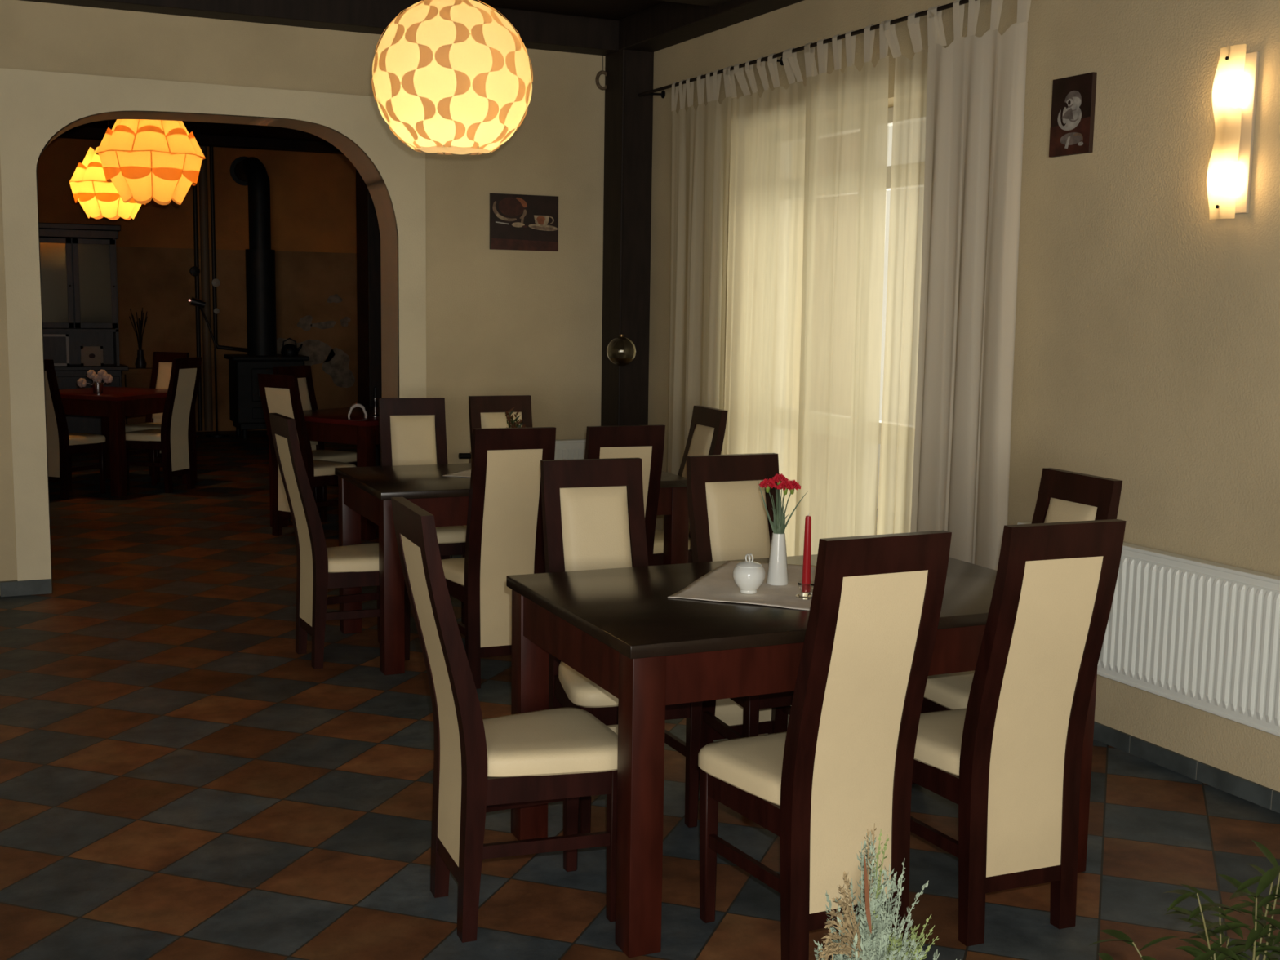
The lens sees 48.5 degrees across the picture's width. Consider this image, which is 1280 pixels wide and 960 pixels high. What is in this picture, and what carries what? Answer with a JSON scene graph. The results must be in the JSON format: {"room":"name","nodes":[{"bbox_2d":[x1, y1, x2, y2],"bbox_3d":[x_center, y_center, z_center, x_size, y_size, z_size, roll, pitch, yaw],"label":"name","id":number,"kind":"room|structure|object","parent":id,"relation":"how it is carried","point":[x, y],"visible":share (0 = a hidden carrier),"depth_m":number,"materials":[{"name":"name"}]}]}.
{"room":"dining room","nodes":[
{"label":"dining room","id":0,"kind":"room"},
{"bbox_2d":[36,137,358,431],"bbox_3d":[-5.122,-2.236,15.768,8.100,3.400,0.220,-3,8,-25],"label":"wall","id":1,"kind":"structure","parent":0,"point":[159,281],"depth_m":15.92,"materials":[{"name":"paint"}]},
{"bbox_2d":[121,367,195,424],"bbox_3d":[-5.279,-0.872,15.642,0.800,0.720,0.200,-3,8,-25],"label":"trim","id":2,"kind":"structure","parent":1,"relation":"attached to","point":[134,377],"depth_m":15.47,"materials":[{"name":"paint"}]},
{"bbox_2d":[128,307,147,368],"bbox_3d":[-5.444,-1.545,15.451,0.179,0.659,0.120,-5,9,-39],"label":"floor vase","id":3,"kind":"object","parent":2,"relation":"on","point":[140,362],"visible":1,"depth_m":15.44,"materials":[{"name":"black ceramic"}]},
{"bbox_2d":[276,293,355,387],"bbox_3d":[-3.765,-1.601,16.373,0.965,1.085,0.002,-3,8,-25],"label":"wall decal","id":4,"kind":"structure","parent":1,"relation":"attached to","point":[335,362],"depth_m":16.44},
{"bbox_2d":[0,0,604,595],"bbox_3d":[-3.070,-1.028,7.292,7.120,3.200,0.340,-3,8,-25],"label":"wall","id":5,"kind":"structure","parent":0,"point":[499,322],"depth_m":8.08,"materials":[{"name":"beige paint"}]},
{"bbox_2d":[0,67,426,591],"bbox_3d":[-2.184,-0.754,7.549,2.155,2.618,0.023,-3,8,-25],"label":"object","id":6,"kind":"structure","parent":5,"relation":"attached to","point":[35,105],"depth_m":7.21,"materials":[{"name":"paint"}]},
{"bbox_2d":[35,111,399,592],"bbox_3d":[-2.256,-0.701,7.713,1.839,2.470,0.360,-3,8,-25],"label":"trim","id":7,"kind":"structure","parent":5,"relation":"attached to","point":[383,204],"depth_m":7.92,"materials":[{"name":"paint"}]},
{"bbox_2d":[0,555,461,596],"bbox_3d":[-3.240,0.554,7.215,6.620,0.075,0.033,-3,8,-25],"label":"baseboard","id":8,"kind":"structure","parent":5,"relation":"attached to","point":[11,588],"depth_m":7.25,"materials":[{"name":"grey tile"}]},
{"bbox_2d":[458,439,586,462],"bbox_3d":[-0.675,0.127,8.345,0.816,0.716,0.092,-3,8,-25],"label":"radiator","id":9,"kind":"object","parent":5,"relation":"attached to","point":[565,449],"visible":0.19,"depth_m":8.38,"materials":[{"name":"white metal"}]},
{"bbox_2d":[555,439,586,443],"bbox_3d":[-0.603,-0.222,8.319,0.680,0.016,0.066,-3,8,-25],"label":"grille","id":10,"kind":"object","parent":9,"relation":"attached to","point":[562,441],"depth_m":8.38,"materials":[{"name":"white metal"}]},
{"bbox_2d":[489,193,558,251],"bbox_3d":[-0.665,-1.481,8.173,0.415,0.315,0.021,-3,8,-25],"label":"picture","id":11,"kind":"object","parent":5,"relation":"attached to","point":[519,222],"visible":1,"depth_m":8.16,"materials":[{"name":"brown paper"}]},
{"bbox_2d":[595,55,606,89],"bbox_3d":[-0.215,-2.370,8.257,0.092,0.201,0.020,-3,8,-25],"label":"ring","id":12,"kind":"object","parent":5,"relation":"hanging from","point":[602,72],"visible":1,"depth_m":8.25,"materials":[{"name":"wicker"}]},
{"bbox_2d":[56,0,665,154],"bbox_3d":[-1.946,-2.544,6.262,8.800,0.300,19.900,-3,8,-25],"label":"ceiling","id":13,"kind":"structure","parent":0,"point":[206,134],"depth_m":14.42,"materials":[{"name":"paint"}]},
{"bbox_2d":[69,120,145,220],"bbox_3d":[-4.071,-2.558,10.882,0.594,1.099,0.594,-5,9,-37],"label":"pendant lamp","id":14,"kind":"object","parent":13,"relation":"hanging from","point":[99,198],"visible":0.62,"depth_m":10.73,"materials":[{"name":"yellow plastic"}]},
{"bbox_2d":[95,119,205,204],"bbox_3d":[-2.824,-2.175,8.180,0.605,1.141,0.605,-2,8,-19],"label":"pendant lamp","id":15,"kind":"object","parent":13,"relation":"hanging from","point":[144,160],"visible":0.9,"depth_m":8.03,"materials":[{"name":"orange plastic"}]},
{"bbox_2d":[208,146,247,352],"bbox_3d":[-4.492,-2.562,15.681,0.476,2.292,0.204,2,7,11],"label":"pipe","id":16,"kind":"object","parent":13,"relation":"attached to","point":[215,282],"visible":0.92,"depth_m":15.68,"materials":[{"name":"black metal"}]},
{"bbox_2d":[371,0,533,155],"bbox_3d":[-0.618,-1.642,4.683,0.531,1.092,0.533,3,8,18],"label":"pendant lamp","id":17,"kind":"object","parent":13,"relation":"hanging from","point":[455,77],"visible":1,"depth_m":4.53,"materials":[{"name":"beige"}]},
{"bbox_2d":[355,168,382,466],"bbox_3d":[-2.214,-1.615,12.338,0.400,3.120,0.400,-3,8,-25],"label":"trim","id":18,"kind":"structure","parent":0,"point":[368,237],"depth_m":12.16,"materials":[{"name":"brown wood"}]},
{"bbox_2d":[0,430,1279,959],"bbox_3d":[-1.698,0.706,6.983,9.600,0.120,20.200,-3,8,-25],"label":"floor","id":19,"kind":"structure","parent":0,"point":[179,781],"depth_m":4.33,"materials":[{"name":"tile"}]},
{"bbox_2d":[44,359,106,499],"bbox_3d":[-4.366,-0.399,10.738,0.404,1.045,0.534,4,8,21],"label":"dining chair","id":20,"kind":"object","parent":19,"relation":"on","point":[61,443],"visible":0.61,"depth_m":10.59,"materials":[{"name":"brown wood"}]},
{"bbox_2d":[39,222,128,435],"bbox_3d":[-6.155,-1.559,14.911,1.410,2.240,0.540,-3,8,-25],"label":"display cabinet","id":21,"kind":"object","parent":19,"relation":"on","point":[78,261],"visible":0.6,"depth_m":14.90,"materials":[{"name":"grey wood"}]},
{"bbox_2d":[43,333,69,365],"bbox_3d":[-6.151,-1.358,14.839,0.340,0.330,0.020,-3,8,-25],"label":"picture frame","id":22,"kind":"object","parent":21,"relation":"on","point":[55,346],"visible":0.72,"depth_m":14.86,"materials":[{"name":"silver metal"}]},
{"bbox_2d":[80,346,103,365],"bbox_3d":[-5.795,-1.312,15.015,0.220,0.205,0.020,-3,8,-25],"label":"picture frame","id":23,"kind":"object","parent":21,"relation":"on","point":[90,355],"visible":1,"depth_m":15.01,"materials":[{"name":"beige"}]},
{"bbox_2d":[83,348,100,363],"bbox_3d":[-5.797,-1.312,15.020,0.170,0.155,0.010,-3,8,-25],"label":"print","id":24,"kind":"object","parent":23,"relation":"attached to","point":[90,355],"depth_m":15.02,"materials":[{"name":"beige"}]},
{"bbox_2d":[59,386,196,497],"bbox_3d":[-4.196,-0.326,11.312,0.920,0.760,0.920,4,8,21],"label":"dining table","id":25,"kind":"object","parent":19,"relation":"on","point":[115,403],"visible":0.56,"depth_m":10.84,"materials":[{"name":"red wood"}]},
{"bbox_2d":[76,368,113,393],"bbox_3d":[-4.216,-0.762,10.987,0.264,0.187,0.084,-3,8,-25],"label":"vase","id":26,"kind":"object","parent":25,"relation":"on","point":[97,385],"visible":1,"depth_m":10.97,"materials":[{"name":"silver metal"}]},
{"bbox_2d":[92,382,103,393],"bbox_3d":[-4.200,-0.713,11.002,0.084,0.085,0.084,-3,8,-25],"label":"vase","id":27,"kind":"object","parent":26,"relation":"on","point":[97,387],"depth_m":10.97,"materials":[{"name":"glass"}]},
{"bbox_2d":[124,351,188,482],"bbox_3d":[-4.043,-0.533,11.829,0.404,1.045,0.534,3,8,17],"label":"dining chair","id":28,"kind":"object","parent":19,"relation":"on","point":[162,361],"visible":0.38,"depth_m":11.97,"materials":[{"name":"brown wood"}]},
{"bbox_2d":[151,361,172,418],"bbox_3d":[-3.991,-0.753,11.966,0.221,0.470,0.134,3,8,17],"label":"cushion","id":29,"kind":"object","parent":28,"relation":"on","point":[162,371],"depth_m":11.98,"materials":[{"name":"beige fabric"}]},
{"bbox_2d":[125,356,201,493],"bbox_3d":[-3.756,-0.443,11.158,0.534,1.045,0.404,3,8,19],"label":"dining chair","id":30,"kind":"object","parent":19,"relation":"on","point":[174,438],"visible":0.94,"depth_m":11.05,"materials":[{"name":"brown wood"}]},
{"bbox_2d":[189,184,202,431],"bbox_3d":[-4.894,-2.117,15.610,0.110,3.170,0.134,-3,8,-25],"label":"pipe","id":31,"kind":"object","parent":19,"relation":"on","point":[194,271],"visible":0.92,"depth_m":15.64,"materials":[{"name":"black metal"}]},
{"bbox_2d":[198,146,213,431],"bbox_3d":[-4.804,-2.127,15.700,0.089,3.170,0.089,-3,8,-25],"label":"pipe","id":32,"kind":"object","parent":19,"relation":"on","point":[202,177],"visible":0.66,"depth_m":15.67,"materials":[{"name":"brown metal"}]},
{"bbox_2d":[188,297,228,437],"bbox_3d":[-4.665,-1.220,15.352,0.387,1.503,0.240,-3,8,-25],"label":"floor lamp","id":33,"kind":"object","parent":19,"relation":"on","point":[193,301],"visible":1,"depth_m":15.36,"materials":[{"name":"black metal"}]},
{"bbox_2d":[223,354,309,439],"bbox_3d":[-4.058,-0.914,15.463,0.800,0.885,0.652,-3,8,-25],"label":"wood stove","id":34,"kind":"object","parent":19,"relation":"on","point":[246,409],"visible":0.48,"depth_m":15.15,"materials":[{"name":"metal"}]},
{"bbox_2d":[229,156,276,355],"bbox_3d":[-4.234,-2.473,15.577,0.343,2.175,0.843,-3,8,-25],"label":"pipe","id":35,"kind":"object","parent":34,"relation":"on","point":[260,280],"visible":1,"depth_m":15.26,"materials":[{"name":"metal"}]},
{"bbox_2d":[280,337,302,355],"bbox_3d":[-3.811,-1.453,15.466,0.190,0.193,0.206,4,8,25],"label":"kettle","id":36,"kind":"object","parent":34,"relation":"on","point":[289,349],"visible":1,"depth_m":15.40,"materials":[{"name":"black metal"}]},
{"bbox_2d":[257,373,355,535],"bbox_3d":[-2.139,-0.165,9.164,0.404,1.045,0.534,6,9,33],"label":"dining chair","id":37,"kind":"object","parent":19,"relation":"on","point":[279,393],"visible":0.55,"depth_m":8.99,"materials":[{"name":"brown wood"}]},
{"bbox_2d":[272,364,356,522],"bbox_3d":[-2.248,-0.263,9.919,0.534,1.045,0.404,6,9,33],"label":"dining chair","id":38,"kind":"object","parent":19,"relation":"on","point":[304,373],"visible":0.28,"depth_m":9.98,"materials":[{"name":"brown wood"}]},
{"bbox_2d":[297,377,318,444],"bbox_3d":[-2.387,-0.478,9.988,0.134,0.470,0.221,6,9,33],"label":"cushion","id":39,"kind":"object","parent":38,"relation":"on","point":[305,389],"depth_m":10.04,"materials":[{"name":"beige fabric"}]},
{"bbox_2d":[268,405,379,540],"bbox_3d":[-1.852,-0.072,9.594,0.920,0.760,0.920,6,9,33],"label":"dining table","id":40,"kind":"object","parent":19,"relation":"on","point":[331,424],"visible":0.36,"depth_m":9.08,"materials":[{"name":"red wood"}]},
{"bbox_2d":[347,403,367,418],"bbox_3d":[-1.819,-0.446,9.140,0.173,0.095,0.080,-5,9,-37],"label":"napkin","id":41,"kind":"object","parent":40,"relation":"on","point":[355,405],"visible":1,"depth_m":9.11,"materials":[{"name":"beige paper"}]},
{"bbox_2d":[369,386,378,417],"bbox_3d":[-1.734,-0.514,9.300,0.070,0.195,0.070,-3,8,-25],"label":"candlestick","id":42,"kind":"object","parent":40,"relation":"on","point":[375,399],"visible":0.98,"depth_m":9.29,"materials":[{"name":"grey metal"}]},
{"bbox_2d":[373,386,376,398],"bbox_3d":[-1.734,-0.574,9.293,0.018,0.075,0.018,-3,8,-25],"label":"candle","id":43,"kind":"object","parent":42,"relation":"on","point":[375,388],"depth_m":9.29,"materials":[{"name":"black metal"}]},
{"bbox_2d":[269,413,410,669],"bbox_3d":[-1.269,0.242,6.061,0.534,1.045,0.404,-3,8,-27],"label":"dining chair","id":44,"kind":"object","parent":19,"relation":"on","point":[320,568],"visible":0.91,"depth_m":5.93,"materials":[{"name":"brown wood"}]},
{"bbox_2d":[377,397,466,624],"bbox_3d":[-1.056,0.143,6.862,0.404,1.045,0.534,-2,8,-19],"label":"dining chair","id":45,"kind":"object","parent":19,"relation":"on","point":[412,430],"visible":0.35,"depth_m":6.99,"materials":[{"name":"brown wood"}]},
{"bbox_2d":[390,415,436,466],"bbox_3d":[-1.109,-0.079,6.996,0.221,0.470,0.134,-2,8,-19],"label":"cushion","id":46,"kind":"object","parent":45,"relation":"on","point":[413,438],"depth_m":6.99,"materials":[{"name":"beige leather"}]},
{"bbox_2d":[441,426,555,688],"bbox_3d":[-0.588,0.287,5.788,0.404,1.045,0.534,-2,8,-23],"label":"dining chair","id":47,"kind":"object","parent":19,"relation":"on","point":[504,535],"visible":0.79,"depth_m":5.60,"materials":[{"name":"brown wood"}]},
{"bbox_2d":[468,395,532,453],"bbox_3d":[-0.628,0.116,7.130,0.404,1.045,0.534,-2,8,-23],"label":"dining chair","id":48,"kind":"object","parent":19,"relation":"on","point":[485,411],"visible":0.14,"depth_m":7.26,"materials":[{"name":"brown wood"}]},
{"bbox_2d":[480,412,522,428],"bbox_3d":[-0.692,-0.106,7.260,0.221,0.470,0.134,-2,8,-23],"label":"cushion","id":49,"kind":"object","parent":48,"relation":"on","point":[488,420],"depth_m":7.25,"materials":[{"name":"beige fabric"}]},
{"bbox_2d":[391,497,617,942],"bbox_3d":[-0.323,0.572,3.571,0.534,1.045,0.404,-2,8,-22],"label":"dining chair","id":50,"kind":"object","parent":19,"relation":"on","point":[481,766],"visible":0.97,"depth_m":3.46,"materials":[{"name":"brown wood"}]},
{"bbox_2d":[334,462,688,675],"bbox_3d":[-0.587,0.347,6.443,1.400,0.760,0.880,-2,8,-24],"label":"dining table","id":51,"kind":"object","parent":19,"relation":"on","point":[367,492],"visible":0.52,"depth_m":6.02,"materials":[{"name":"brown wood"}]},
{"bbox_2d":[442,468,471,476],"bbox_3d":[-0.511,-0.037,6.433,0.568,0.006,0.566,3,8,20],"label":"tablecloth","id":52,"kind":"object","parent":51,"relation":"on","point":[467,473],"visible":0.05,"depth_m":6.33,"materials":[{"name":"beige fabric"}]},
{"bbox_2d":[505,406,527,427],"bbox_3d":[-0.558,-0.184,6.416,0.101,0.295,0.118,-3,8,-25],"label":"plant","id":53,"kind":"object","parent":52,"relation":"on","point":[513,424],"visible":0.44,"depth_m":6.39,"materials":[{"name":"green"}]},
{"bbox_2d":[540,457,702,834],"bbox_3d":[-0.073,0.485,4.290,0.404,1.045,0.534,-2,8,-20],"label":"dining chair","id":54,"kind":"object","parent":19,"relation":"on","point":[593,516],"visible":0.38,"depth_m":4.40,"materials":[{"name":"brown wood"}]},
{"bbox_2d":[560,485,631,571],"bbox_3d":[-0.129,0.263,4.424,0.221,0.470,0.134,-2,8,-20],"label":"cushion","id":55,"kind":"object","parent":54,"relation":"on","point":[596,521],"depth_m":4.42,"materials":[{"name":"beige leather"}]},
{"bbox_2d":[584,424,665,565],"bbox_3d":[-0.158,0.272,5.960,0.404,1.045,0.534,-2,8,-22],"label":"dining chair","id":56,"kind":"object","parent":19,"relation":"on","point":[646,442],"visible":0.19,"depth_m":5.70,"materials":[{"name":"brown wood"}]},
{"bbox_2d":[652,405,728,565],"bbox_3d":[0.088,0.188,6.650,0.534,1.045,0.404,-2,8,-21],"label":"dining chair","id":57,"kind":"object","parent":19,"relation":"on","point":[706,434],"visible":0.22,"depth_m":6.61,"materials":[{"name":"brown wood"}]},
{"bbox_2d":[681,424,714,528],"bbox_3d":[0.251,-0.018,6.686,0.134,0.470,0.221,-2,8,-21],"label":"cushion","id":58,"kind":"object","parent":57,"relation":"on","point":[701,440],"depth_m":6.67,"materials":[{"name":"beige leather"}]},
{"bbox_2d":[685,453,794,749],"bbox_3d":[0.399,0.466,4.494,0.404,1.045,0.534,-2,8,-24],"label":"dining chair","id":59,"kind":"object","parent":19,"relation":"on","point":[728,518],"visible":0.31,"depth_m":4.61,"materials":[{"name":"brown wood"}]},
{"bbox_2d":[705,480,770,561],"bbox_3d":[0.332,0.245,4.623,0.221,0.470,0.134,-2,8,-24],"label":"cushion","id":60,"kind":"object","parent":59,"relation":"on","point":[737,523],"depth_m":4.61,"materials":[{"name":"beige leather"}]},
{"bbox_2d":[506,554,1097,957],"bbox_3d":[0.432,0.676,3.977,1.400,0.760,0.885,-2,8,-24],"label":"dining table","id":61,"kind":"object","parent":19,"relation":"on","point":[620,629],"visible":0.56,"depth_m":3.47,"materials":[{"name":"brown wood"}]},
{"bbox_2d":[667,560,816,610],"bbox_3d":[0.455,0.293,3.947,0.602,0.006,0.600,3,8,19],"label":"tablecloth","id":62,"kind":"object","parent":61,"relation":"on","point":[718,584],"visible":0.36,"depth_m":3.87,"materials":[{"name":"beige fabric"}]},
{"bbox_2d":[733,553,764,594],"bbox_3d":[0.295,0.252,3.839,0.087,0.106,0.087,-3,8,-25],"label":"sugar bowl","id":63,"kind":"object","parent":62,"relation":"on","point":[748,575],"visible":1,"depth_m":3.81,"materials":[{"name":"white ceramic"}]},
{"bbox_2d":[766,532,788,585],"bbox_3d":[0.386,0.219,3.962,0.062,0.143,0.062,-3,8,-25],"label":"flower vase","id":64,"kind":"object","parent":62,"relation":"on","point":[777,572],"visible":1,"depth_m":3.94,"materials":[{"name":"white ceramic"}]},
{"bbox_2d":[758,478,776,525],"bbox_3d":[0.353,0.078,3.939,0.047,0.168,0.050,8,10,43],"label":"carnation","id":65,"kind":"object","parent":64,"relation":"in","point":[767,483],"visible":1,"depth_m":3.92,"materials":[{"name":"red plant"}]},
{"bbox_2d":[771,473,788,505],"bbox_3d":[0.386,0.070,3.953,0.050,0.180,0.050,-3,8,-25],"label":"carnation","id":66,"kind":"object","parent":64,"relation":"in","point":[779,477],"visible":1,"depth_m":3.94,"materials":[{"name":"red plant"}]},
{"bbox_2d":[757,480,807,533],"bbox_3d":[0.393,0.085,3.947,0.135,0.171,0.065,-3,8,-25],"label":"greenery","id":67,"kind":"object","parent":64,"relation":"in","point":[777,529],"visible":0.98,"depth_m":3.94,"materials":[{"name":"plant"}]},
{"bbox_2d":[776,480,794,526],"bbox_3d":[0.401,0.081,3.932,0.048,0.164,0.046,4,8,23],"label":"carnation","id":68,"kind":"object","parent":64,"relation":"in","point":[785,485],"visible":1,"depth_m":3.92,"materials":[{"name":"red plant"}]},
{"bbox_2d":[783,480,800,515],"bbox_3d":[0.421,0.080,3.951,0.050,0.163,0.049,4,8,26],"label":"carnation","id":69,"kind":"object","parent":64,"relation":"in","point":[797,486],"visible":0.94,"depth_m":3.94,"materials":[{"name":"red plant"}]},
{"bbox_2d":[795,580,813,599],"bbox_3d":[0.443,0.293,3.788,0.056,0.041,0.056,-3,8,-25],"label":"candle holder","id":70,"kind":"object","parent":62,"relation":"on","point":[806,589],"visible":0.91,"depth_m":3.77,"materials":[{"name":"clear glass"}]},
{"bbox_2d":[801,512,811,583],"bbox_3d":[0.445,0.192,3.775,0.024,0.212,0.024,-3,8,-25],"label":"taper candle","id":71,"kind":"object","parent":70,"relation":"in","point":[807,534],"visible":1,"depth_m":3.77,"materials":[{"name":"red wax"}]},
{"bbox_2d":[697,530,951,959],"bbox_3d":[0.421,0.609,3.377,0.404,1.045,0.534,-3,8,-25],"label":"dining chair","id":72,"kind":"object","parent":19,"relation":"on","point":[842,765],"visible":0.98,"depth_m":3.21,"materials":[{"name":"brown wood"}]},
{"bbox_2d":[910,519,1126,946],"bbox_3d":[0.887,0.588,3.597,0.404,1.045,0.534,-2,8,-22],"label":"dining chair","id":73,"kind":"object","parent":19,"relation":"on","point":[1010,760],"visible":0.92,"depth_m":3.43,"materials":[{"name":"beige fabric"}]},
{"bbox_2d":[920,467,1122,712],"bbox_3d":[1.086,0.509,4.239,0.534,1.045,0.404,-2,8,-22],"label":"dining chair","id":74,"kind":"object","parent":19,"relation":"on","point":[1064,495],"visible":0.2,"depth_m":4.20,"materials":[{"name":"brown wood"}]},
{"bbox_2d":[1044,497,1097,523],"bbox_3d":[1.247,0.303,4.278,0.134,0.470,0.221,-2,8,-22],"label":"cushion","id":75,"kind":"object","parent":74,"relation":"on","point":[1056,509],"depth_m":4.27,"materials":[{"name":"beige leather"}]},
{"bbox_2d":[1088,840,1279,959],"bbox_3d":[0.782,0.909,1.944,0.338,0.821,0.290,-3,8,-25],"label":"potted plant","id":76,"kind":"object","parent":19,"relation":"on","point":[1215,951],"visible":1,"depth_m":1.92,"materials":[{"name":"green plant"}]},
{"bbox_3d":[0.233,0.980,1.564,0.260,0.760,0.260,-3,8,-25],"label":"pedestal table","id":77,"kind":"object","parent":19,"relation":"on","visible":0},
{"bbox_2d":[813,822,956,959],"bbox_3d":[0.239,0.478,1.500,0.194,0.250,0.080,1,7,-2],"label":"potted plant","id":78,"kind":"object","parent":77,"relation":"on","point":[873,943],"visible":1,"depth_m":1.49,"materials":[{"name":"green plant"}]},
{"bbox_2d":[648,0,1279,791],"bbox_3d":[2.454,-0.485,3.677,0.360,3.200,11.020,-3,8,-25],"label":"wall","id":79,"kind":"structure","parent":0,"point":[1147,351],"depth_m":4.85,"materials":[{"name":"beige paint"}]},
{"bbox_2d":[20,0,804,55],"bbox_3d":[-0.810,-1.775,2.053,6.820,0.170,10.800,-3,8,-25],"label":"ceiling","id":80,"kind":"structure","parent":79,"relation":"attached to","point":[668,23],"depth_m":7.44,"materials":[{"name":"paint"}]},
{"bbox_2d":[606,38,635,365],"bbox_3d":[-0.094,-1.560,8.044,0.168,1.824,0.168,-3,8,-25],"label":"glass ball","id":81,"kind":"object","parent":80,"relation":"hanging from","point":[620,351],"visible":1,"depth_m":8.09,"materials":[{"name":"beige"}]},
{"bbox_2d":[600,49,653,426],"bbox_3d":[-0.084,-1.000,8.383,0.196,2.960,0.255,-3,8,-25],"label":"pillar","id":82,"kind":"structure","parent":79,"relation":"attached to","point":[624,388],"depth_m":8.23,"materials":[{"name":"brown wood"}]},
{"bbox_2d":[638,0,976,97],"bbox_3d":[0.820,-1.972,6.460,0.113,0.044,3.660,-3,8,-25],"label":"curtain rod","id":83,"kind":"object","parent":79,"relation":"attached to","point":[662,94],"visible":0.77,"depth_m":6.51,"materials":[{"name":"black metal"}]},
{"bbox_2d":[666,66,733,475],"bbox_3d":[0.300,-0.783,7.567,0.045,2.677,0.693,-3,8,-25],"label":"curtain","id":84,"kind":"object","parent":83,"relation":"hanging from","point":[700,138],"visible":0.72,"depth_m":7.52,"materials":[{"name":"beige fabric"}]},
{"bbox_2d":[723,43,817,556],"bbox_3d":[0.615,-0.702,6.964,0.076,2.677,0.856,-3,8,-25],"label":"curtain","id":85,"kind":"object","parent":83,"relation":"hanging from","point":[765,256],"visible":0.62,"depth_m":6.95,"materials":[{"name":"beige fabric"}]},
{"bbox_2d":[795,21,888,555],"bbox_3d":[0.880,-0.619,6.345,0.046,2.677,0.665,-3,8,-25],"label":"curtain","id":86,"kind":"object","parent":83,"relation":"hanging from","point":[846,113],"visible":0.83,"depth_m":6.29,"materials":[{"name":"beige fabric"}]},
{"bbox_2d":[876,5,946,534],"bbox_3d":[1.101,-0.563,5.932,0.069,2.677,0.368,-3,8,-25],"label":"curtain","id":87,"kind":"object","parent":83,"relation":"hanging from","point":[910,86],"visible":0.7,"depth_m":5.94,"materials":[{"name":"beige fabric"}]},
{"bbox_2d":[910,0,1031,570],"bbox_3d":[1.257,-0.514,5.542,0.037,2.672,0.606,-3,8,-25],"label":"curtain","id":88,"kind":"object","parent":83,"relation":"hanging from","point":[975,91],"visible":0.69,"depth_m":5.48,"materials":[{"name":"grey fabric"}]},
{"bbox_2d":[878,106,893,444],"bbox_3d":[1.043,-0.501,6.730,0.080,2.420,1.620,-3,8,-25],"label":"window","id":89,"kind":"structure","parent":79,"relation":"in","point":[890,121],"depth_m":6.41,"materials":[{"name":"grey"}]},
{"bbox_2d":[1048,71,1097,157],"bbox_3d":[1.547,-1.304,5.083,0.021,0.275,0.205,-3,8,-25],"label":"picture","id":90,"kind":"object","parent":79,"relation":"attached to","point":[1073,97],"visible":1,"depth_m":5.07,"materials":[{"name":"black fabric"}]},
{"bbox_2d":[1017,521,1279,736],"bbox_3d":[1.887,0.517,4.457,0.085,0.475,2.068,-3,8,-25],"label":"radiator","id":91,"kind":"object","parent":79,"relation":"attached to","point":[1204,635],"visible":0.56,"depth_m":4.57,"materials":[{"name":"white metal"}]},
{"bbox_2d":[1017,521,1279,593],"bbox_3d":[1.883,0.301,4.426,0.055,0.040,2.068,-3,8,-25],"label":"grille","id":92,"kind":"object","parent":91,"relation":"attached to","point":[1233,578],"depth_m":4.56,"materials":[{"name":"white metal"}]},
{"bbox_2d":[1093,721,1279,813],"bbox_3d":[2.288,1.086,3.742,0.011,0.063,10.500,-3,8,-25],"label":"baseboard","id":93,"kind":"structure","parent":79,"relation":"attached to","point":[1248,790],"depth_m":4.71,"materials":[{"name":"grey tile"}]},
{"bbox_2d":[1128,735,1273,809],"bbox_3d":[2.289,1.086,3.743,0.008,0.062,10.500,-3,8,-25],"label":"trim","id":94,"kind":"structure","parent":79,"relation":"attached to","point":[1130,735],"depth_m":4.68,"materials":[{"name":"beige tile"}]},
{"bbox_2d":[1206,44,1259,219],"bbox_3d":[1.836,-1.077,4.414,0.085,0.524,0.118,-3,8,-25],"label":"wall lamp","id":95,"kind":"object","parent":79,"relation":"attached to","point":[1234,89],"visible":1,"depth_m":4.39,"materials":[{"name":"beige glass"}]},
{"label":"outside","id":96,"kind":"structure","parent":0,"visible":0},
{"bbox_2d":[876,444,880,508],"bbox_3d":[5.550,0.559,9.405,10.020,0.180,16.000,-3,8,-25],"label":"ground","id":97,"kind":"structure","parent":96,"point":[879,445],"depth_m":13.43,"materials":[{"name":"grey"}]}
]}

